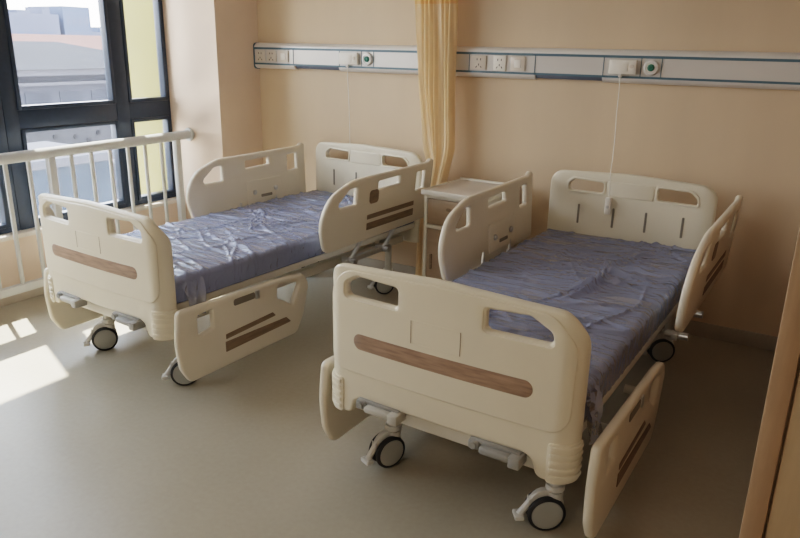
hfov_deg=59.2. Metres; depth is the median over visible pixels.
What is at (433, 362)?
hospital bed
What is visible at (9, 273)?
wall
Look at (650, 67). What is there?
outlet
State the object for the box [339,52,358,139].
unit
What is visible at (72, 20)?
tower block
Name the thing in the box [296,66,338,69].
recessed tray
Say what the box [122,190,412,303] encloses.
mattress
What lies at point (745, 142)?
wall
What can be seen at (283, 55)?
switch plate
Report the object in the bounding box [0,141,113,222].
annex
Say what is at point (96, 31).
tower block
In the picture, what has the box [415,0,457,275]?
privacy curtain
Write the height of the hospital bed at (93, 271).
0.974 m
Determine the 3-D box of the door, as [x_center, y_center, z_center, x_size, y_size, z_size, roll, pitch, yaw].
[1.296,0.213,1.357,0.894,2.090,0.085,11,20,29]
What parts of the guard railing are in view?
rail, post, handrail, post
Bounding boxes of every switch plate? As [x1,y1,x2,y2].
[278,50,288,61]
[510,56,525,70]
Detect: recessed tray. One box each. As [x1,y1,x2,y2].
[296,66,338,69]
[536,75,601,80]
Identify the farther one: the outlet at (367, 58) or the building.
the building
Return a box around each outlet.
[362,53,372,65]
[643,60,659,75]
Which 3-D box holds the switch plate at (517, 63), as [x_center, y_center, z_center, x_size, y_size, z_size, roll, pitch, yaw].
[0.730,-1.269,4.356,0.093,0.086,0.013,11,20,29]
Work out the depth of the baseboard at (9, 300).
4.63 m
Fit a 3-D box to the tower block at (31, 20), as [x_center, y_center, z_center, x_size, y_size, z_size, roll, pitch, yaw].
[-88.810,-37.306,139.247,12.030,29.000,42.200,11,20,29]
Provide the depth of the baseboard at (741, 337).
4.20 m
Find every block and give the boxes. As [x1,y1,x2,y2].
[8,7,60,34]
[28,6,91,35]
[91,27,100,35]
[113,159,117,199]
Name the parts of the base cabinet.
door handle, drawer, door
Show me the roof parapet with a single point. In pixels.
(95, 133)
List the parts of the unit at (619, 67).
cord, indicator panel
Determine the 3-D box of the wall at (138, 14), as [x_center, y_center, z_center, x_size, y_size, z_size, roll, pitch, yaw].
[-1.842,-0.767,6.095,0.428,17.000,0.752,11,20,29]
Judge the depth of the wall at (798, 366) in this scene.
1.71 m
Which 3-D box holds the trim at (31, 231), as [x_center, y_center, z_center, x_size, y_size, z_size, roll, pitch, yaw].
[-2.818,-0.107,4.157,0.285,0.030,3.773,11,20,29]
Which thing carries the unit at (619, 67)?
attached to the panel
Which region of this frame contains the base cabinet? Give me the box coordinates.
[421,177,513,279]
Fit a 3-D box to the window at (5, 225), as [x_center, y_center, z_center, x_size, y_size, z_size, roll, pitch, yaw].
[-2.844,-1.024,3.696,0.076,1.995,1.450,11,20,29]
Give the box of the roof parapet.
[26,125,111,143]
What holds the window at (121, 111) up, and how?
in the wall at (9, 273)
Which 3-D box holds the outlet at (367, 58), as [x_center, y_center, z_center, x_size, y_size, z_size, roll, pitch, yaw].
[-0.228,-1.457,4.890,0.088,0.088,0.020,11,20,29]
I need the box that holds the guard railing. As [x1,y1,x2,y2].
[0,128,194,298]
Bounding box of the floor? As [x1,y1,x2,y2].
[0,260,774,537]
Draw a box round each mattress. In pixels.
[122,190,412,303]
[452,228,696,440]
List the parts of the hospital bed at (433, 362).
rail, crank handle, chassis frame, panel, footboard, rail, link arm, bracket plate, crank handle, link arm, rail, link arm, raised panel, headboard, link arm, rail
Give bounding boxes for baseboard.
[0,286,43,306]
[324,253,777,351]
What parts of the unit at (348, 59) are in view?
indicator panel, cord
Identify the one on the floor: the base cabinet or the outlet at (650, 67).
the base cabinet
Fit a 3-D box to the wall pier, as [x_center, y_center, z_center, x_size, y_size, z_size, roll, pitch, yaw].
[-1.531,-1.514,5.493,0.750,2.800,0.447,11,20,29]
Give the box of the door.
[765,370,799,537]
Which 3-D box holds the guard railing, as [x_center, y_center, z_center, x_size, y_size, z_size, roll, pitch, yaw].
[-2.940,0.047,3.440,0.100,1.016,5.153,11,20,29]
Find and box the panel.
[253,42,799,90]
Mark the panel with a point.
(729, 69)
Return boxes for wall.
[0,203,177,287]
[123,0,167,194]
[257,0,799,336]
[762,357,799,537]
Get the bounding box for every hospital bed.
[38,142,432,385]
[319,170,742,537]
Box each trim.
[0,197,176,241]
[739,227,799,537]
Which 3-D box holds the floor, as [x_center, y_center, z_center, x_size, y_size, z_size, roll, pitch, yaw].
[-0.946,1.150,1.958,6.070,0.120,7.240,11,20,29]
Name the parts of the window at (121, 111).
sash, sash, sash, sash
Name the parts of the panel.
socket plate, socket plate, socket plate, socket plate, panel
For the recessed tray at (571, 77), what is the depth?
4.22 m
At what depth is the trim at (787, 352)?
1.66 m
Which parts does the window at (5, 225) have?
sash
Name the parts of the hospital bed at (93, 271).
rail, crank handle, panel, footboard, crank handle, rail, chassis frame, rail, bracket plate, raised panel, link arm, headboard, rail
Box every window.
[0,0,176,229]
[0,96,19,234]
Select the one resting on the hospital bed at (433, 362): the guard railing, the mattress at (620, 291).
the mattress at (620, 291)
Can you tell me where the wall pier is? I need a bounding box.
[162,0,262,219]
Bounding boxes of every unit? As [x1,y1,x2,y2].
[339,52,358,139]
[604,59,637,214]

